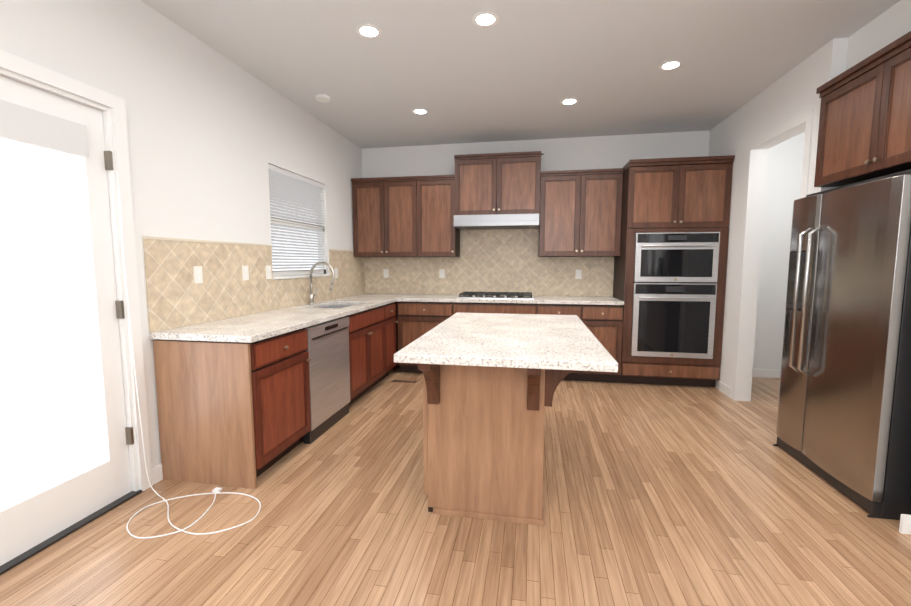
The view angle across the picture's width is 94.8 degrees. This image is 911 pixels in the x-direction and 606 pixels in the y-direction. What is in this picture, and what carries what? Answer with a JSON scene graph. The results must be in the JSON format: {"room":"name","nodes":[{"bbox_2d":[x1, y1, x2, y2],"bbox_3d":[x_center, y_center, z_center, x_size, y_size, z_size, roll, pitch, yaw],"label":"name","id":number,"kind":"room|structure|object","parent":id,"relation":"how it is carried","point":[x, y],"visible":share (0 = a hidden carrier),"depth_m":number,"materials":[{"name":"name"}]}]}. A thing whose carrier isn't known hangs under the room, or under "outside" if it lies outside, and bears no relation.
{"room":"kitchen","nodes":[
{"label":"kitchen","id":0,"kind":"room"},
{"bbox_2d":[0,0,361,468],"bbox_3d":[-1.958,-0.283,2.071,0.140,2.850,7.410,1,6,10],"label":"wall","id":1,"kind":"structure","parent":0,"point":[212,134],"depth_m":2.82,"materials":[{"name":"white paint"}]},
{"bbox_2d":[0,76,141,574],"bbox_3d":[-1.994,0.085,1.909,0.140,2.148,0.950,1,6,10],"label":"patio door","id":2,"kind":"structure","parent":1,"relation":"in","point":[66,436],"depth_m":2.05,"materials":[{"name":"white glass"}]},
{"bbox_2d":[0,50,152,491],"bbox_3d":[-1.995,0.039,1.904,0.138,2.240,1.090,1,6,10],"label":"door frame","id":3,"kind":"structure","parent":1,"relation":"attached to","point":[111,107],"depth_m":2.33,"materials":[{"name":"white wood"}]},
{"bbox_2d":[319,305,334,308],"bbox_3d":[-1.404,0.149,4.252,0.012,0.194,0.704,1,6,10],"label":"sink","id":4,"kind":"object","parent":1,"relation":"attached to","point":[320,306],"depth_m":4.39,"materials":[{"name":"silver metal"}]},
{"bbox_2d":[335,305,362,308],"bbox_3d":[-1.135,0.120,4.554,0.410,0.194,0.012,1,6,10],"label":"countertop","id":5,"kind":"structure","parent":1,"relation":"attached to","point":[336,306],"depth_m":4.01,"materials":[{"name":"beige stone"}]},
{"bbox_2d":[355,305,370,328],"bbox_3d":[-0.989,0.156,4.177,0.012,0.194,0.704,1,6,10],"label":"base cabinet","id":6,"kind":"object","parent":0,"relation":"attached to","point":[362,316],"depth_m":4.02,"materials":[{"name":"brown wood"}]},
{"bbox_2d":[0,365,910,605],"bbox_3d":[0.797,1.212,1.711,5.740,0.060,7.650,1,6,10],"label":"floor","id":7,"kind":"structure","parent":0,"point":[663,495],"depth_m":2.10,"materials":[{"name":"brown wood"}]},
{"bbox_2d":[120,224,260,538],"bbox_3d":[-1.440,0.361,2.187,0.776,1.555,0.468,1,6,10],"label":"phone cord","id":8,"kind":"object","parent":7,"relation":"on","point":[216,490],"visible":1,"depth_m":2.31,"materials":[{"name":"white plastic"}]},
{"bbox_2d":[153,329,306,488],"bbox_3d":[-1.444,0.638,2.813,0.660,0.875,0.625,1,6,10],"label":"base cabinet","id":9,"kind":"object","parent":7,"relation":"on","point":[248,398],"depth_m":2.52,"materials":[{"name":"brown wood"}]},
{"bbox_2d":[149,309,354,344],"bbox_3d":[-1.368,0.135,3.157,0.681,0.040,1.450,1,6,10],"label":"countertop","id":10,"kind":"structure","parent":9,"relation":"on","point":[250,328],"depth_m":2.75,"materials":[{"name":"beige stone"}]},
{"bbox_2d":[303,313,354,443],"bbox_3d":[-1.296,0.579,3.447,0.602,0.870,0.784,1,6,10],"label":"dishwasher","id":11,"kind":"object","parent":7,"relation":"on","point":[330,345],"depth_m":3.35,"materials":[{"name":"metal"}]},
{"bbox_2d":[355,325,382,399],"bbox_3d":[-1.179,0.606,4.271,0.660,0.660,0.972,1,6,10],"label":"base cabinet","id":12,"kind":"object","parent":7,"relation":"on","point":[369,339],"depth_m":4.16,"materials":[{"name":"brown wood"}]},
{"bbox_2d":[371,301,402,378],"bbox_3d":[-1.037,0.441,4.866,0.722,0.875,0.482,1,6,10],"label":"base cabinet","id":13,"kind":"object","parent":7,"relation":"on","point":[387,316],"depth_m":4.78,"materials":[{"name":"brown wood"}]},
{"bbox_2d":[390,379,417,383],"bbox_3d":[-0.581,0.889,4.740,0.300,0.008,0.110,1,6,10],"label":"floor vent","id":14,"kind":"object","parent":7,"relation":"in","point":[404,381],"visible":0.98,"depth_m":4.73,"materials":[{"name":"brown wood"}]},
{"bbox_2d":[399,301,458,372],"bbox_3d":[-0.302,0.405,5.249,0.752,0.875,0.712,1,6,10],"label":"base cabinet","id":15,"kind":"object","parent":7,"relation":"on","point":[416,318],"depth_m":4.96,"materials":[{"name":"brown wood"}]},
{"bbox_2d":[323,293,406,304],"bbox_3d":[-1.013,-0.051,5.104,0.681,0.040,1.166,1,6,10],"label":"countertop","id":16,"kind":"structure","parent":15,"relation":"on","point":[360,298],"depth_m":4.77,"materials":[{"name":"beige stone"}]},
{"bbox_2d":[308,261,335,304],"bbox_3d":[-1.339,-0.203,4.232,0.295,0.428,0.114,1,6,10],"label":"faucet","id":17,"kind":"object","parent":16,"relation":"on","point":[311,296],"depth_m":4.21,"materials":[{"name":"silver metal"}]},
{"bbox_2d":[399,293,622,304],"bbox_3d":[0.621,-0.047,5.064,2.549,0.040,0.661,1,6,10],"label":"countertop","id":18,"kind":"structure","parent":15,"relation":"on","point":[475,298],"depth_m":4.82,"materials":[{"name":"beige stone"}]},
{"bbox_2d":[456,291,533,299],"bbox_3d":[0.495,-0.095,5.087,0.900,0.050,0.480,1,6,10],"label":"gas cooktop","id":19,"kind":"object","parent":18,"relation":"in","point":[464,295],"depth_m":4.95,"materials":[{"name":"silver metal"}]},
{"bbox_2d":[418,365,568,525],"bbox_3d":[0.331,0.644,2.698,0.864,0.885,1.541,1,6,10],"label":"kitchen island","id":20,"kind":"object","parent":7,"relation":"on","point":[491,381],"depth_m":2.17,"materials":[{"name":"brown wood"}]},
{"bbox_2d":[394,313,617,372],"bbox_3d":[0.343,0.184,2.630,0.976,0.040,1.640,1,6,10],"label":"island countertop","id":21,"kind":"structure","parent":20,"relation":"on","point":[480,340],"depth_m":2.14,"materials":[{"name":"beige stone"}]},
{"bbox_2d":[459,301,542,313],"bbox_3d":[0.495,0.415,5.139,1.064,0.875,0.645,1,6,10],"label":"base cabinet","id":22,"kind":"object","parent":7,"relation":"on","point":[464,306],"depth_m":4.77,"materials":[{"name":"brown wood"}]},
{"bbox_2d":[543,305,586,380],"bbox_3d":[1.209,0.427,5.010,0.594,0.875,0.645,1,6,10],"label":"base cabinet","id":23,"kind":"object","parent":7,"relation":"on","point":[579,310],"depth_m":4.66,"materials":[{"name":"brown wood"}]},
{"bbox_2d":[587,305,622,382],"bbox_3d":[1.638,0.435,4.932,0.486,0.875,0.645,1,6,10],"label":"base cabinet","id":24,"kind":"object","parent":7,"relation":"on","point":[605,322],"depth_m":4.60,"materials":[{"name":"brown wood"}]},
{"bbox_2d":[613,155,734,386],"bbox_3d":[2.358,-0.313,4.690,0.987,2.410,0.722,1,6,10],"label":"tall cabinet","id":25,"kind":"object","parent":7,"relation":"on","point":[670,269],"visible":1,"depth_m":4.40,"materials":[{"name":"brown wood"}]},
{"bbox_2d":[773,169,910,519],"bbox_3d":[2.583,0.200,2.506,0.812,1.805,0.885,1,6,10],"label":"refrigerator","id":26,"kind":"object","parent":7,"relation":"on","point":[844,417],"visible":1,"depth_m":2.33,"materials":[{"name":"grey metal"}]},
{"bbox_2d":[141,0,899,147],"bbox_3d":[0.797,-1.694,1.433,5.740,0.080,7.650,1,6,10],"label":"ceiling","id":27,"kind":"structure","parent":0,"point":[521,69],"depth_m":3.10,"materials":[{"name":"white paint"}]},
{"bbox_2d":[315,94,329,102],"bbox_3d":[-1.208,-1.867,3.820,0.130,0.029,0.130,1,6,10],"label":"smoke detector","id":28,"kind":"object","parent":27,"relation":"attached to","point":[324,98],"visible":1,"depth_m":3.79,"materials":[{"name":"white plastic"}]},
{"bbox_2d":[356,24,381,38],"bbox_3d":[-0.567,-1.774,2.741,0.169,0.002,0.169,0,5,4],"label":"recessed light","id":29,"kind":"object","parent":27,"relation":"in","point":[366,30],"depth_m":2.74,"materials":[{"name":"white"}]},
{"bbox_2d":[412,109,428,114],"bbox_3d":[-0.352,-1.913,4.190,0.169,0.002,0.169,0,5,1],"label":"recessed light","id":30,"kind":"object","parent":27,"relation":"in","point":[420,111],"depth_m":4.18,"materials":[{"name":"white"}]},
{"bbox_2d":[472,11,498,26],"bbox_3d":[0.186,-1.761,2.605,0.169,0.002,0.169,0,5,4],"label":"recessed light","id":31,"kind":"object","parent":27,"relation":"in","point":[485,19],"depth_m":2.60,"materials":[{"name":"white"}]},
{"bbox_2d":[560,98,578,104],"bbox_3d":[1.070,-1.888,3.933,0.169,0.002,0.169,0,5,1],"label":"recessed light","id":32,"kind":"object","parent":27,"relation":"in","point":[569,101],"depth_m":3.93,"materials":[{"name":"white"}]},
{"bbox_2d":[658,60,682,70],"bbox_3d":[1.648,-1.819,3.211,0.169,0.002,0.169,0,5,4],"label":"recessed light","id":33,"kind":"object","parent":27,"relation":"in","point":[670,65],"depth_m":3.21,"materials":[{"name":"white"}]},
{"bbox_2d":[361,131,804,369],"bbox_3d":[1.470,-0.589,5.260,5.740,2.850,0.120,1,6,10],"label":"wall","id":34,"kind":"structure","parent":0,"point":[783,175],"depth_m":4.91,"materials":[{"name":"white paint"}]},
{"bbox_2d":[351,179,422,256],"bbox_3d":[-0.829,-1.064,5.379,0.886,0.940,0.349,1,6,10],"label":"upper cabinet","id":35,"kind":"object","parent":34,"relation":"attached to","point":[387,213],"depth_m":5.21,"materials":[{"name":"brown wood"}]},
{"bbox_2d":[423,175,462,256],"bbox_3d":[-0.234,-1.054,5.271,0.532,0.940,0.349,1,6,10],"label":"upper cabinet","id":36,"kind":"object","parent":34,"relation":"attached to","point":[441,230],"depth_m":5.10,"materials":[{"name":"brown wood"}]},
{"bbox_2d":[455,151,542,218],"bbox_3d":[0.516,-1.386,5.082,1.000,0.672,0.389,1,6,10],"label":"upper cabinet","id":37,"kind":"object","parent":34,"relation":"attached to","point":[486,186],"depth_m":4.89,"materials":[{"name":"brown wood"}]},
{"bbox_2d":[453,213,539,229],"bbox_3d":[0.507,-0.976,5.069,0.990,0.137,0.497,1,6,10],"label":"range hood","id":38,"kind":"object","parent":37,"relation":"attached to","point":[461,221],"depth_m":4.86,"materials":[{"name":"silver metal"}]},
{"bbox_2d":[539,171,622,256],"bbox_3d":[1.457,-1.025,4.966,0.904,0.940,0.349,1,6,10],"label":"upper cabinet","id":39,"kind":"object","parent":34,"relation":"attached to","point":[572,213],"depth_m":4.80,"materials":[{"name":"brown wood"}]},
{"bbox_2d":[752,369,780,377],"bbox_3d":[3.578,0.826,4.942,1.110,0.095,0.014,1,6,10],"label":"baseboard","id":40,"kind":"structure","parent":34,"relation":"attached to","point":[770,373],"depth_m":4.92,"materials":[{"name":"white wood"}]},
{"bbox_2d":[708,0,910,400],"bbox_3d":[2.979,-0.408,3.369,0.690,2.850,3.080,1,6,10],"label":"wall","id":41,"kind":"structure","parent":0,"point":[788,97],"depth_m":3.88,"materials":[{"name":"white paint"}]},
{"bbox_2d":[719,381,731,397],"bbox_3d":[2.766,0.888,4.292,0.014,0.095,0.270,1,6,10],"label":"baseboard","id":42,"kind":"structure","parent":41,"relation":"attached to","point":[725,389],"depth_m":4.28,"materials":[{"name":"white wood"}]},
{"bbox_2d":[731,109,813,400],"bbox_3d":[2.724,-0.224,3.576,0.144,2.445,0.930,1,6,10],"label":"trim","id":43,"kind":"structure","parent":41,"relation":"attached to","point":[807,117],"depth_m":3.90,"materials":[{"name":"white paint"}]},
{"bbox_2d":[814,31,910,186],"bbox_3d":[2.699,-1.085,2.329,0.645,0.666,1.060,1,6,10],"label":"upper cabinet","id":44,"kind":"object","parent":41,"relation":"attached to","point":[864,132],"visible":1,"depth_m":2.48,"materials":[{"name":"brown wood"}]},
{"label":"outside","id":45,"kind":"structure","parent":0,"visible":0},
{"bbox_2d":[270,202,317,270],"bbox_3d":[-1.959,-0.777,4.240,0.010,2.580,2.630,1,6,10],"label":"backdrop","id":46,"kind":"structure","parent":45,"point":[293,246],"depth_m":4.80,"materials":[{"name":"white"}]}
]}

